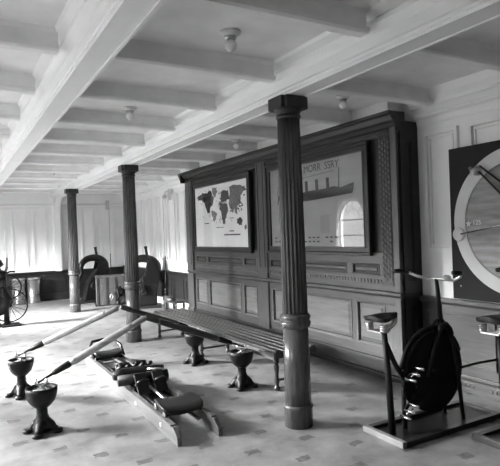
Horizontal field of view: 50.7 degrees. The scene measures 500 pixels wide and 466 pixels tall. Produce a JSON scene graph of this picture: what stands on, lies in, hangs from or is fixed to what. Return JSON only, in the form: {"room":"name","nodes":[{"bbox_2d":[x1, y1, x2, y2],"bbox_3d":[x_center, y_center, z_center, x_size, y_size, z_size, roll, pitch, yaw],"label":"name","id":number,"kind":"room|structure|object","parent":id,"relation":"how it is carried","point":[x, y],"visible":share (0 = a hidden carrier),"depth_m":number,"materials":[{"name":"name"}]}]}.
{"room":"ship gymnasium","nodes":[
{"label":"ship gymnasium","id":0,"kind":"room"},
{"bbox_2d":[0,207,124,272],"bbox_3d":[-6.040,0.326,13.126,6.250,2.850,0.200,-2,0,-30],"label":"wall","id":1,"kind":"structure","parent":0,"point":[19,232],"depth_m":13.54,"materials":[{"name":"white paint"}]},
{"bbox_2d":[11,291,82,302],"bbox_3d":[-5.944,1.669,13.010,5.760,0.160,0.050,-2,0,-30],"label":"baseboard","id":2,"kind":"structure","parent":1,"relation":"attached to","point":[58,296],"depth_m":13.54,"materials":[{"name":"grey wood"}]},
{"bbox_2d":[0,209,114,268],"bbox_3d":[-5.880,0.140,13.086,5.060,1.450,0.034,-2,0,-30],"label":"trim","id":3,"kind":"structure","parent":1,"relation":"attached to","point":[11,210],"depth_m":13.48,"materials":[{"name":"white paint"}]},
{"bbox_2d":[52,196,62,270],"bbox_3d":[-4.811,0.033,13.283,0.140,1.850,0.750,-2,0,-30],"label":"trim","id":4,"kind":"structure","parent":1,"relation":"attached to","point":[56,202],"depth_m":13.36,"materials":[{"name":"white paint"}]},
{"bbox_2d":[0,193,122,207],"bbox_3d":[-6.017,-0.866,13.013,5.850,0.470,0.060,-2,0,-30],"label":"trim","id":5,"kind":"structure","parent":1,"relation":"attached to","point":[6,199],"depth_m":13.50,"materials":[{"name":"white paint"}]},
{"bbox_2d":[0,266,123,296],"bbox_3d":[-5.949,1.293,13.006,5.770,0.590,0.065,-2,0,-30],"label":"trim","id":6,"kind":"structure","parent":1,"relation":"attached to","point":[51,282],"depth_m":13.54,"materials":[{"name":"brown wood"}]},
{"bbox_2d":[0,0,164,186],"bbox_3d":[-2.539,-1.093,5.883,0.266,0.258,15.900,-2,0,-30],"label":"ceiling beam","id":7,"kind":"structure","parent":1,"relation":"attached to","point":[91,33],"depth_m":3.34,"materials":[{"name":"white paint"}]},
{"bbox_2d":[50,0,499,197],"bbox_3d":[-1.153,-1.141,6.671,0.276,0.258,15.900,-2,0,-30],"label":"ceiling beam","id":8,"kind":"structure","parent":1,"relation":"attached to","point":[399,29],"depth_m":3.66,"materials":[{"name":"white paint"}]},
{"bbox_2d":[0,298,499,465],"bbox_3d":[-1.971,1.670,6.151,6.350,0.120,16.300,-2,0,-30],"label":"floor","id":9,"kind":"structure","parent":0,"point":[101,428],"depth_m":4.58,"materials":[{"name":"tile"}]},
{"bbox_2d":[0,258,27,327],"bbox_3d":[-4.439,1.076,9.650,0.713,1.240,0.400,-2,0,-30],"label":"machine","id":10,"kind":"object","parent":9,"relation":"on","point":[5,298],"visible":1,"depth_m":9.60,"materials":[{"name":"metal"}]},
{"bbox_2d":[11,278,25,304],"bbox_3d":[-5.644,1.430,12.892,0.340,0.615,0.340,-2,0,-30],"label":"metal bin","id":11,"kind":"object","parent":9,"relation":"on","point":[17,286],"visible":0.84,"depth_m":12.76,"materials":[{"name":"silver metal"}]},
{"bbox_2d":[5,353,33,399],"bbox_3d":[-2.278,1.405,5.258,0.251,0.432,0.251,-2,0,32],"label":"stand","id":12,"kind":"object","parent":9,"relation":"on","point":[20,367],"visible":0.87,"depth_m":5.20,"materials":[{"name":"metal"}]},
{"bbox_2d":[7,356,33,375],"bbox_3d":[-2.280,1.335,5.258,0.248,0.161,0.248,-2,0,32],"label":"cup","id":13,"kind":"object","parent":12,"relation":"on","point":[18,366],"depth_m":5.18,"materials":[{"name":"metal"}]},
{"bbox_2d":[17,306,118,355],"bbox_3d":[-1.814,0.978,5.272,1.019,0.464,0.066,-2,0,-2],"label":"oar","id":14,"kind":"object","parent":12,"relation":"on","point":[57,336],"visible":1,"depth_m":5.25,"materials":[{"name":"grey wood"}]},
{"bbox_2d":[26,277,40,303],"bbox_3d":[-5.348,1.420,13.060,0.340,0.615,0.340,-2,0,-30],"label":"metal bin","id":15,"kind":"object","parent":9,"relation":"on","point":[33,284],"visible":1,"depth_m":12.93,"materials":[{"name":"silver metal"}]},
{"bbox_2d":[22,378,62,439],"bbox_3d":[-1.669,1.383,4.235,0.251,0.432,0.251,-2,0,43],"label":"stand","id":16,"kind":"object","parent":9,"relation":"on","point":[41,396],"visible":0.99,"depth_m":4.19,"materials":[{"name":"metal"}]},
{"bbox_2d":[25,383,57,408],"bbox_3d":[-1.671,1.314,4.235,0.248,0.161,0.248,-2,0,43],"label":"cup","id":17,"kind":"object","parent":16,"relation":"on","point":[40,396],"depth_m":4.16,"materials":[{"name":"metal"}]},
{"bbox_2d":[37,316,146,383],"bbox_3d":[-1.304,0.964,4.421,0.906,0.458,0.066,-2,0,-26],"label":"oar","id":18,"kind":"object","parent":16,"relation":"on","point":[102,343],"visible":1,"depth_m":4.41,"materials":[{"name":"grey wood"}]},
{"bbox_2d":[64,189,80,312],"bbox_3d":[-3.739,0.372,11.176,0.256,2.598,0.256,-2,0,-30],"label":"fluted column","id":19,"kind":"structure","parent":9,"relation":"on","point":[73,272],"depth_m":11.10,"materials":[{"name":"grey wood"}]},
{"bbox_2d":[79,247,109,303],"bbox_3d":[-3.825,1.006,12.936,0.871,1.336,0.520,-2,0,-35],"label":"machine","id":20,"kind":"object","parent":9,"relation":"on","point":[101,265],"visible":0.68,"depth_m":12.81,"materials":[{"name":"black metal"}]},
{"bbox_2d":[105,200,110,272],"bbox_3d":[-3.754,0.396,14.120,0.110,2.550,0.202,-2,0,-30],"label":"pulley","id":21,"kind":"object","parent":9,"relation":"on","point":[106,201],"visible":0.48,"depth_m":14.13,"materials":[{"name":"metal"}]},
{"bbox_2d":[94,274,125,306],"bbox_3d":[-3.241,1.321,12.286,0.720,0.665,0.690,-2,0,-19],"label":"crate","id":22,"kind":"object","parent":9,"relation":"on","point":[110,290],"visible":0.95,"depth_m":12.07,"materials":[{"name":"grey wood"}]},
{"bbox_2d":[118,164,141,342],"bbox_3d":[-1.757,0.302,7.806,0.256,2.598,0.256,-2,0,-30],"label":"fluted column","id":23,"kind":"structure","parent":9,"relation":"on","point":[132,285],"depth_m":7.73,"materials":[{"name":"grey wood"}]},
{"bbox_2d":[125,246,163,308],"bbox_3d":[-2.318,0.954,11.532,0.871,1.336,0.520,-2,0,-10],"label":"machine","id":24,"kind":"object","parent":9,"relation":"on","point":[150,279],"visible":0.76,"depth_m":11.43,"materials":[{"name":"black metal"}]},
{"bbox_2d":[85,338,222,446],"bbox_3d":[-1.133,1.416,5.252,0.502,0.328,3.036,-2,0,-30],"label":"rowing machine","id":25,"kind":"object","parent":9,"relation":"on","point":[131,380],"visible":0.93,"depth_m":4.81,"materials":[{"name":"grey wood"}]},
{"bbox_2d":[162,188,170,308],"bbox_3d":[-1.759,0.327,11.186,0.202,2.550,0.110,-2,0,-30],"label":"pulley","id":26,"kind":"object","parent":9,"relation":"on","point":[164,196],"visible":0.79,"depth_m":11.16,"materials":[{"name":"metal"}]},
{"bbox_2d":[162,296,185,309],"bbox_3d":[-1.433,1.381,9.878,0.335,0.419,0.480,-2,0,-30],"label":"stool","id":27,"kind":"object","parent":9,"relation":"on","point":[174,301],"visible":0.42,"depth_m":9.73,"materials":[{"name":"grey wood"}]},
{"bbox_2d":[182,327,208,366],"bbox_3d":[-0.661,1.348,6.338,0.251,0.432,0.251,-2,0,-41],"label":"stand","id":28,"kind":"object","parent":9,"relation":"on","point":[193,341],"visible":0.73,"depth_m":6.28,"materials":[{"name":"metal"}]},
{"bbox_2d":[119,305,195,328],"bbox_3d":[-1.016,0.968,5.996,0.066,0.426,1.028,-2,0,45],"label":"oar","id":29,"kind":"object","parent":28,"relation":"on","point":[122,307],"visible":0.66,"depth_m":5.81,"materials":[{"name":"black wood"}]},
{"bbox_2d":[184,333,203,346],"bbox_3d":[-0.663,1.278,6.338,0.248,0.161,0.248,-2,0,-41],"label":"cup","id":30,"kind":"object","parent":28,"relation":"on","point":[192,340],"depth_m":6.25,"materials":[{"name":"metal"}]},
{"bbox_2d":[153,308,315,390],"bbox_3d":[-0.400,1.352,6.664,0.505,0.405,3.470,-2,0,-30],"label":"slatted bench","id":31,"kind":"object","parent":9,"relation":"on","point":[269,345],"visible":0.58,"depth_m":6.12,"materials":[{"name":"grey wood"}]},
{"bbox_2d":[227,344,257,391],"bbox_3d":[-0.082,1.328,5.287,0.251,0.432,0.251,-2,0,-35],"label":"stand","id":32,"kind":"object","parent":9,"relation":"on","point":[241,358],"visible":1,"depth_m":5.23,"materials":[{"name":"metal"}]},
{"bbox_2d":[145,315,243,346],"bbox_3d":[-0.522,0.956,5.110,0.986,0.416,0.066,-2,0,-23],"label":"oar","id":33,"kind":"object","parent":32,"relation":"on","point":[183,328],"visible":0.98,"depth_m":5.07,"materials":[{"name":"black wood"}]},
{"bbox_2d":[229,348,253,367],"bbox_3d":[-0.084,1.258,5.287,0.248,0.161,0.248,-2,0,-35],"label":"cup","id":34,"kind":"object","parent":32,"relation":"on","point":[240,357],"depth_m":5.21,"materials":[{"name":"metal"}]},
{"bbox_2d":[268,94,312,429],"bbox_3d":[0.345,0.229,4.205,0.256,2.598,0.256,-2,0,-30],"label":"fluted column","id":35,"kind":"structure","parent":9,"relation":"on","point":[295,321],"depth_m":4.13,"materials":[{"name":"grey wood"}]},
{"bbox_2d":[178,110,422,382],"bbox_3d":[0.218,0.188,7.607,0.413,2.690,5.460,-2,0,-30],"label":"wall paneling","id":36,"kind":"structure","parent":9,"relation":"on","point":[241,288],"depth_m":5.93,"materials":[{"name":"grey wood"}]},
{"bbox_2d":[191,171,253,252],"bbox_3d":[-0.507,-0.287,8.637,0.049,1.210,2.110,-2,0,-30],"label":"framed map","id":37,"kind":"object","parent":36,"relation":"attached to","point":[222,221],"visible":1,"depth_m":8.50,"materials":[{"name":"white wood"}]},
{"bbox_2d":[264,141,372,255],"bbox_3d":[0.744,-0.346,6.433,0.049,1.210,2.070,-2,0,-30],"label":"drawing","id":38,"kind":"object","parent":36,"relation":"attached to","point":[336,182],"visible":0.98,"depth_m":6.08,"materials":[{"name":"grey paper"}]},
{"bbox_2d":[363,269,499,448],"bbox_3d":[1.371,0.889,4.116,1.144,1.206,0.579,-2,0,-30],"label":"exercise bike","id":39,"kind":"object","parent":9,"relation":"on","point":[429,370],"visible":0.98,"depth_m":4.05,"materials":[{"name":"black metal"}]},
{"bbox_2d":[472,267,499,449],"bbox_3d":[2.100,0.864,3.906,1.144,1.206,0.544,-2,0,-30],"label":"bicycle","id":40,"kind":"object","parent":9,"relation":"on","point":[491,436],"visible":1,"depth_m":3.66,"materials":[{"name":"black metal"}]},
{"bbox_2d":[0,0,499,152],"bbox_3d":[-2.075,-1.298,6.151,6.350,0.120,16.300,-2,0,-30],"label":"ceiling","id":41,"kind":"structure","parent":0,"point":[175,23],"depth_m":3.82,"materials":[{"name":"paint"}]},
{"bbox_2d":[0,125,9,139],"bbox_3d":[-3.367,-1.118,5.632,1.460,0.150,0.104,-2,0,-30],"label":"trim","id":42,"kind":"structure","parent":41,"relation":"attached to","point":[4,130],"depth_m":5.94,"materials":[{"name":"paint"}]},
{"bbox_2d":[0,103,19,120],"bbox_3d":[-2.856,-1.136,4.732,1.460,0.150,0.104,-2,0,-30],"label":"ceiling beam","id":43,"kind":"structure","parent":41,"relation":"attached to","point":[8,112],"depth_m":5.02,"materials":[{"name":"paint"}]},
{"bbox_2d":[0,70,35,94],"bbox_3d":[-2.345,-1.154,3.832,1.460,0.150,0.104,-2,0,-30],"label":"ceiling beam","id":44,"kind":"structure","parent":41,"relation":"attached to","point":[10,82],"depth_m":4.10,"materials":[{"name":"paint"}]},
{"bbox_2d":[0,189,50,192],"bbox_3d":[-5.523,-1.043,12.739,1.350,0.150,0.104,-2,0,-30],"label":"trim","id":45,"kind":"structure","parent":41,"relation":"attached to","point":[1,190],"depth_m":12.75,"materials":[{"name":"paint"}]},
{"bbox_2d":[0,19,58,54],"bbox_3d":[-1.834,-1.172,2.932,1.460,0.150,0.104,-2,0,-30],"label":"ceiling beam","id":46,"kind":"structure","parent":41,"relation":"attached to","point":[14,35],"depth_m":3.18,"materials":[{"name":"paint"}]},
{"bbox_2d":[0,184,58,188],"bbox_3d":[-5.012,-1.061,11.839,1.350,0.150,0.104,-2,0,-30],"label":"trim","id":47,"kind":"structure","parent":41,"relation":"attached to","point":[3,186],"depth_m":11.82,"materials":[{"name":"paint"}]},
{"bbox_2d":[3,179,66,184],"bbox_3d":[-4.501,-1.079,10.939,1.350,0.150,0.104,-2,0,-30],"label":"trim","id":48,"kind":"structure","parent":41,"relation":"attached to","point":[8,181],"depth_m":10.93,"materials":[{"name":"paint"}]},
{"bbox_2d":[8,172,76,179],"bbox_3d":[-3.990,-1.096,10.040,1.350,0.150,0.104,-2,0,-30],"label":"trim","id":49,"kind":"structure","parent":41,"relation":"attached to","point":[15,175],"depth_m":10.04,"materials":[{"name":"paint"}]},
{"bbox_2d":[14,164,89,173],"bbox_3d":[-3.479,-1.114,9.139,1.350,0.150,0.104,-2,0,-30],"label":"ceiling beam","id":50,"kind":"structure","parent":41,"relation":"attached to","point":[22,168],"depth_m":9.14,"materials":[{"name":"paint"}]},
{"bbox_2d":[21,154,103,166],"bbox_3d":[-2.968,-1.132,8.240,1.350,0.150,0.104,-2,0,-30],"label":"ceiling beam","id":51,"kind":"structure","parent":41,"relation":"attached to","point":[31,159],"depth_m":8.24,"materials":[{"name":"paint"}]},
{"bbox_2d":[30,143,121,157],"bbox_3d":[-2.457,-1.150,7.340,1.350,0.150,0.104,-2,0,-30],"label":"ceiling beam","id":52,"kind":"structure","parent":41,"relation":"attached to","point":[41,148],"depth_m":7.34,"materials":[{"name":"paint"}]},
{"bbox_2d":[41,128,144,146],"bbox_3d":[-1.946,-1.168,6.440,1.350,0.150,0.104,-2,0,-30],"label":"ceiling beam","id":53,"kind":"structure","parent":41,"relation":"attached to","point":[55,134],"depth_m":6.43,"materials":[{"name":"paint"}]},
{"bbox_2d":[56,108,175,131],"bbox_3d":[-1.435,-1.186,5.540,1.350,0.150,0.104,-2,0,-30],"label":"ceiling beam","id":54,"kind":"structure","parent":41,"relation":"attached to","point":[80,117],"depth_m":5.52,"materials":[{"name":"paint"}]},
{"bbox_2d":[123,106,136,120],"bbox_3d":[-1.212,-1.203,5.339,0.140,0.131,0.140,-2,0,-30],"label":"ceiling lamp","id":55,"kind":"object","parent":41,"relation":"attached to","point":[129,110],"visible":1,"depth_m":5.31,"materials":[{"name":"ceramic"}]},
{"bbox_2d":[78,81,216,111],"bbox_3d":[-0.924,-1.204,4.640,1.350,0.150,0.104,-2,0,-30],"label":"ceiling beam","id":56,"kind":"structure","parent":41,"relation":"attached to","point":[97,91],"depth_m":4.63,"materials":[{"name":"paint"}]},
{"bbox_2d":[138,160,198,169],"bbox_3d":[-1.557,-1.181,9.145,1.500,0.150,0.104,-2,0,-30],"label":"ceiling beam","id":57,"kind":"structure","parent":41,"relation":"attached to","point":[154,164],"depth_m":9.21,"materials":[{"name":"paint"}]},
{"bbox_2d":[154,151,224,162],"bbox_3d":[-1.046,-1.199,8.245,1.500,0.150,0.104,-2,0,-30],"label":"ceiling beam","id":58,"kind":"structure","parent":41,"relation":"attached to","point":[189,156],"depth_m":8.30,"materials":[{"name":"paint"}]},
{"bbox_2d":[111,39,275,82],"bbox_3d":[-0.414,-1.221,3.740,1.350,0.150,0.104,-2,0,-30],"label":"ceiling beam","id":59,"kind":"structure","parent":41,"relation":"attached to","point":[135,52],"depth_m":3.72,"materials":[{"name":"paint"}]},
{"bbox_2d":[179,139,257,152],"bbox_3d":[-0.535,-1.217,7.345,1.500,0.150,0.104,-2,0,-30],"label":"ceiling beam","id":60,"kind":"structure","parent":41,"relation":"attached to","point":[205,144],"depth_m":7.39,"materials":[{"name":"paint"}]},
{"bbox_2d":[219,27,240,51],"bbox_3d":[-0.127,-1.241,3.426,0.140,0.131,0.140,-2,0,-30],"label":"ceiling lamp","id":61,"kind":"object","parent":41,"relation":"attached to","point":[230,34],"visible":1,"depth_m":3.39,"materials":[{"name":"glass"}]},
{"bbox_2d":[231,139,240,148],"bbox_3d":[-0.193,-1.238,7.390,0.140,0.131,0.140,-2,0,-30],"label":"ceiling lamp","id":62,"kind":"object","parent":41,"relation":"attached to","point":[235,141],"visible":1,"depth_m":7.36,"materials":[{"name":"ceramic"}]},
{"bbox_2d":[213,124,277,140],"bbox_3d":[-0.024,-1.235,6.445,1.500,0.150,0.104,-2,0,-30],"label":"ceiling beam","id":63,"kind":"structure","parent":41,"relation":"attached to","point":[239,131],"depth_m":6.43,"materials":[{"name":"paint"}]},
{"bbox_2d":[172,0,369,37],"bbox_3d":[0.097,-1.239,2.840,1.350,0.150,0.104,-2,0,-30],"label":"trim","id":64,"kind":"structure","parent":41,"relation":"attached to","point":[325,15],"depth_m":2.93,"materials":[{"name":"paint"}]},
{"bbox_2d":[257,107,351,124],"bbox_3d":[0.487,-1.253,5.545,1.500,0.150,0.104,-2,0,-30],"label":"ceiling beam","id":65,"kind":"structure","parent":41,"relation":"attached to","point":[311,115],"depth_m":5.68,"materials":[{"name":"paint"}]},
{"bbox_2d":[336,95,348,108],"bbox_3d":[0.909,-1.277,5.165,0.140,0.131,0.140,-2,0,-30],"label":"ceiling lamp","id":66,"kind":"object","parent":41,"relation":"attached to","point":[343,104],"visible":0.94,"depth_m":5.13,"materials":[{"name":"ceramic"}]},
{"bbox_2d":[136,103,499,308],"bbox_3d":[0.612,0.094,7.534,0.200,2.850,16.100,-2,0,-30],"label":"wall","id":67,"kind":"structure","parent":0,"point":[434,263],"depth_m":5.19,"materials":[{"name":"white paint"}]},
{"bbox_2d":[78,190,122,193],"bbox_3d":[-4.025,-1.095,13.694,1.700,0.150,0.104,-2,0,-30],"label":"trim","id":68,"kind":"structure","parent":67,"relation":"attached to","point":[79,191],"depth_m":13.73,"materials":[{"name":"paint"}]},
{"bbox_2d":[81,186,122,189],"bbox_3d":[-3.514,-1.113,12.794,1.700,0.150,0.104,-2,0,-30],"label":"trim","id":69,"kind":"structure","parent":67,"relation":"attached to","point":[89,187],"depth_m":12.74,"materials":[{"name":"paint"}]},
{"bbox_2d":[91,181,148,186],"bbox_3d":[-3.003,-1.131,11.894,1.700,0.150,0.104,-2,0,-30],"label":"trim","id":70,"kind":"structure","parent":67,"relation":"attached to","point":[102,183],"depth_m":11.85,"materials":[{"name":"paint"}]},
{"bbox_2d":[103,175,164,181],"bbox_3d":[-2.492,-1.149,10.995,1.700,0.150,0.104,-2,0,-30],"label":"trim","id":71,"kind":"structure","parent":67,"relation":"attached to","point":[117,177],"depth_m":11.10,"materials":[{"name":"paint"}]},
{"bbox_2d":[118,169,180,176],"bbox_3d":[-1.981,-1.167,10.095,1.700,0.150,0.104,-2,0,-30],"label":"ceiling beam","id":72,"kind":"structure","parent":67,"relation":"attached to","point":[142,172],"depth_m":10.17,"materials":[{"name":"paint"}]},
{"bbox_2d":[118,170,188,199],"bbox_3d":[-2.293,-1.081,12.187,0.180,0.300,5.180,-2,0,-30],"label":"trim","id":73,"kind":"structure","parent":67,"relation":"attached to","point":[170,182],"depth_m":11.77,"materials":[{"name":"white paint"}]},
{"bbox_2d":[123,265,188,303],"bbox_3d":[-2.165,1.146,12.216,0.065,0.620,5.180,-2,0,-30],"label":"trim","id":74,"kind":"structure","parent":67,"relation":"attached to","point":[177,282],"depth_m":11.24,"materials":[{"name":"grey wood"}]},
{"bbox_2d":[199,101,402,166],"bbox_3d":[0.235,-1.221,7.691,0.220,0.195,5.140,-2,0,-30],"label":"trim","id":75,"kind":"structure","parent":67,"relation":"attached to","point":[385,105],"depth_m":5.87,"materials":[{"name":"white paint"}]},
{"bbox_2d":[136,116,499,261],"bbox_3d":[0.425,-0.210,7.606,0.034,1.470,15.560,-2,0,-30],"label":"trim","id":76,"kind":"structure","parent":67,"relation":"attached to","point":[472,139],"depth_m":10.64,"materials":[{"name":"white paint"}]},
{"bbox_2d":[317,77,433,105],"bbox_3d":[1.084,-1.274,4.695,1.700,0.150,0.104,-2,0,-30],"label":"ceiling beam","id":77,"kind":"structure","parent":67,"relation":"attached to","point":[353,87],"depth_m":4.71,"materials":[{"name":"paint"}]},
{"bbox_2d":[407,69,499,126],"bbox_3d":[2.947,-1.264,2.958,0.180,0.300,5.390,-2,0,-30],"label":"trim","id":78,"kind":"structure","parent":67,"relation":"attached to","point":[479,91],"depth_m":4.77,"materials":[{"name":"white paint"}]},
{"bbox_2d":[412,37,499,70],"bbox_3d":[1.595,-1.292,3.795,1.700,0.150,0.104,-2,0,-30],"label":"beam","id":79,"kind":"structure","parent":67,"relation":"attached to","point":[453,49],"depth_m":3.72,"materials":[{"name":"paint"}]},
{"bbox_2d":[419,295,499,381],"bbox_3d":[3.074,0.928,2.986,0.065,0.690,5.390,-2,0,-30],"label":"wainscoting","id":80,"kind":"structure","parent":67,"relation":"attached to","point":[461,314],"depth_m":4.84,"materials":[{"name":"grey wood"}]},
{"bbox_2d":[448,140,499,302],"bbox_3d":[2.224,-0.098,4.364,0.133,1.400,1.390,-2,0,-30],"label":"dial","id":81,"kind":"object","parent":67,"relation":"attached to","point":[474,170],"visible":0.98,"depth_m":4.72,"materials":[{"name":"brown wood"}]},
{"bbox_2d":[457,373,499,401],"bbox_3d":[3.088,1.353,2.986,0.065,0.160,5.390,-2,0,-30],"label":"baseboard","id":82,"kind":"structure","parent":67,"relation":"attached to","point":[489,389],"depth_m":4.74,"materials":[{"name":"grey wood"}]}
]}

